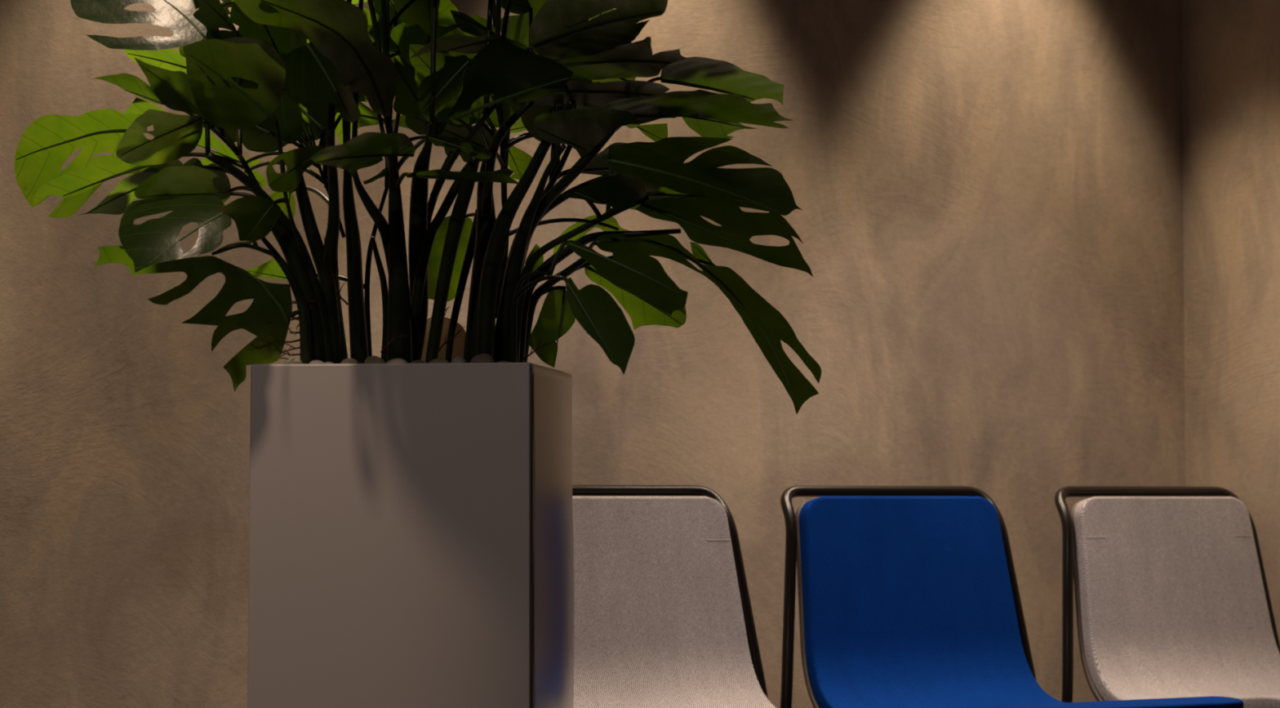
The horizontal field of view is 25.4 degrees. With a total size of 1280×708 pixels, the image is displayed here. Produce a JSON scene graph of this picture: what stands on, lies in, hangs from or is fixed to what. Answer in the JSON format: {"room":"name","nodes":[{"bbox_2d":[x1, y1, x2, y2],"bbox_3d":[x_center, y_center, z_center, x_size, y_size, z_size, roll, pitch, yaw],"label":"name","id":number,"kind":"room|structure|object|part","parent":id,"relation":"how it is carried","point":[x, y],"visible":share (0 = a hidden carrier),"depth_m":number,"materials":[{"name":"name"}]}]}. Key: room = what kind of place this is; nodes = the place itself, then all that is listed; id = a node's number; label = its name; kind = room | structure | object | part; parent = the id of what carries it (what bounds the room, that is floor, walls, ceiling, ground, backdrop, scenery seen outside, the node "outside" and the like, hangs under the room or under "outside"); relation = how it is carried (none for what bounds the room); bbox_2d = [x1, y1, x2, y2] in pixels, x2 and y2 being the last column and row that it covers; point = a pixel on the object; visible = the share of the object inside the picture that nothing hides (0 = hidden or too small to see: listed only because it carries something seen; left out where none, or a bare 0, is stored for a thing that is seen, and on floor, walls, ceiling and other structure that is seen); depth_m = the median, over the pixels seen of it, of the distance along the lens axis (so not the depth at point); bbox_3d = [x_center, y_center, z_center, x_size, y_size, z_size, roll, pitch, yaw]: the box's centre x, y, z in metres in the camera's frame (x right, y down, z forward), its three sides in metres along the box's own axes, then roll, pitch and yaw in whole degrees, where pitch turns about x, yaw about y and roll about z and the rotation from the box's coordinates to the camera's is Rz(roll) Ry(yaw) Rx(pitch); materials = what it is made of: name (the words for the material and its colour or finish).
{"room":"waiting room","nodes":[
{"label":"waiting room","id":0,"kind":"room"},
{"bbox_2d":[0,0,1186,707],"bbox_3d":[-0.954,-0.249,5.698,5.200,2.700,0.120,2,-3,-30],"label":"wall","id":1,"kind":"structure","parent":0,"point":[988,193],"depth_m":6.35,"materials":[{"name":"paint"}]},
{"bbox_2d":[1181,0,1279,642],"bbox_3d":[3.630,-0.383,3.083,0.120,2.700,9.000,2,-3,-30],"label":"wall","id":2,"kind":"structure","parent":0,"point":[1230,49],"depth_m":6.79,"materials":[{"name":"paint"}]},
{"bbox_3d":[1.348,0.951,1.765,9.167,0.100,10.558,0,-3,0],"label":"floor","id":3,"kind":"structure","parent":0,"visible":0},
{"bbox_2d":[247,362,574,707],"bbox_3d":[-0.323,0.524,4.204,0.422,1.003,0.407,0,-3,8],"label":"planter","id":4,"kind":"object","parent":3,"relation":"on","point":[411,542],"visible":1,"depth_m":4.02,"materials":[{"name":"paint"}]},
{"bbox_2d":[284,357,302,364],"bbox_3d":[-0.495,0.016,4.082,0.032,0.023,0.026,2,-4,-35],"label":"pebble","id":5,"kind":"object","parent":4,"relation":"on","point":[293,360],"visible":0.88,"depth_m":4.07,"materials":[{"name":"white stone"}]},
{"bbox_2d":[308,360,324,364],"bbox_3d":[-0.465,0.018,4.083,0.029,0.020,0.021,0,-3,-1],"label":"pebble","id":6,"kind":"object","parent":4,"relation":"on","point":[313,362],"visible":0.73,"depth_m":4.08,"materials":[{"name":"white stone"}]},
{"bbox_2d":[340,358,358,363],"bbox_3d":[-0.416,0.017,4.074,0.028,0.021,0.028,1,-3,-23],"label":"pebble","id":7,"kind":"object","parent":4,"relation":"on","point":[346,360],"visible":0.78,"depth_m":4.06,"materials":[{"name":"grey stone"}]},
{"bbox_2d":[364,355,385,363],"bbox_3d":[-0.377,0.015,4.066,0.029,0.025,0.034,-2,-4,40],"label":"pebble","id":8,"kind":"object","parent":4,"relation":"on","point":[371,359],"visible":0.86,"depth_m":4.06,"materials":[{"name":"grey stone"}]},
{"bbox_2d":[386,358,408,363],"bbox_3d":[-0.348,0.017,4.071,0.035,0.021,0.021,-1,-3,19],"label":"pebble","id":9,"kind":"object","parent":4,"relation":"on","point":[394,360],"visible":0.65,"depth_m":4.07,"materials":[{"name":"grey stone"}]},
{"bbox_2d":[14,0,821,413],"bbox_3d":[-0.346,-0.309,4.113,1.218,0.737,1.022,0,-3,0],"label":"monstera plant","id":10,"kind":"object","parent":4,"relation":"in","point":[303,72],"visible":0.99,"depth_m":4.07,"materials":[{"name":"green plant"}]},
{"bbox_2d":[411,360,425,363],"bbox_3d":[-0.317,0.017,4.057,0.021,0.016,0.031,-1,-3,16],"label":"pebble","id":11,"kind":"object","parent":4,"relation":"on","point":[415,361],"visible":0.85,"depth_m":4.05,"materials":[{"name":"grey stone"}]},
{"bbox_2d":[428,358,448,363],"bbox_3d":[-0.286,0.016,4.060,0.036,0.020,0.025,3,-4,-43],"label":"pebble","id":12,"kind":"object","parent":4,"relation":"on","point":[436,360],"visible":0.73,"depth_m":4.05,"materials":[{"name":"grey stone"}]},
{"bbox_2d":[421,316,466,362],"bbox_3d":[-0.301,-0.008,4.258,0.082,0.094,0.020,0,-3,0],"label":"plastic plate","id":13,"kind":"object","parent":4,"relation":"on","point":[459,341],"visible":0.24,"depth_m":4.26,"materials":[{"name":"brown plastic"}]},
{"bbox_2d":[451,356,466,362],"bbox_3d":[-0.258,0.016,4.053,0.024,0.023,0.029,1,-3,-19],"label":"pebble","id":14,"kind":"object","parent":4,"relation":"on","point":[458,359],"visible":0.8,"depth_m":4.05,"materials":[{"name":"grey stone"}]},
{"bbox_2d":[470,353,494,362],"bbox_3d":[-0.225,0.013,4.048,0.034,0.028,0.039,2,-4,-34],"label":"pebble","id":15,"kind":"object","parent":4,"relation":"on","point":[482,357],"visible":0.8,"depth_m":4.04,"materials":[{"name":"grey stone"}]},
{"bbox_3d":[-0.126,0.522,4.184,0.051,0.997,0.404,0,-3,0],"label":"panel","id":16,"kind":"part","parent":4,"relation":"part of","materials":[{"name":"beige"}]},
{"bbox_2d":[572,484,776,707],"bbox_3d":[0.119,0.666,5.389,0.676,0.840,0.813,2,-3,-29],"label":"lounge chair","id":17,"kind":"object","parent":3,"relation":"on","point":[664,616],"visible":0.7,"depth_m":5.68,"materials":[{"name":"grey fabric"}]},
{"bbox_2d":[780,484,1243,707],"bbox_3d":[0.716,0.684,5.729,0.676,0.840,0.813,2,-3,-29],"label":"lounge chair","id":18,"kind":"object","parent":3,"relation":"on","point":[908,596],"visible":1,"depth_m":5.96,"materials":[{"name":"blue fabric"}]},
{"bbox_3d":[0.547,0.694,6.026,0.668,0.831,0.129,2,-3,-29],"label":"frame","id":19,"kind":"part","parent":18,"relation":"part of","materials":[{"name":"brown metal"}]},
{"bbox_2d":[1054,485,1279,707],"bbox_3d":[1.341,0.700,6.052,0.676,0.840,0.813,2,-3,-31],"label":"lounge chair","id":20,"kind":"object","parent":3,"relation":"on","point":[1172,597],"visible":0.94,"depth_m":6.27,"materials":[{"name":"grey fabric"}]}
]}

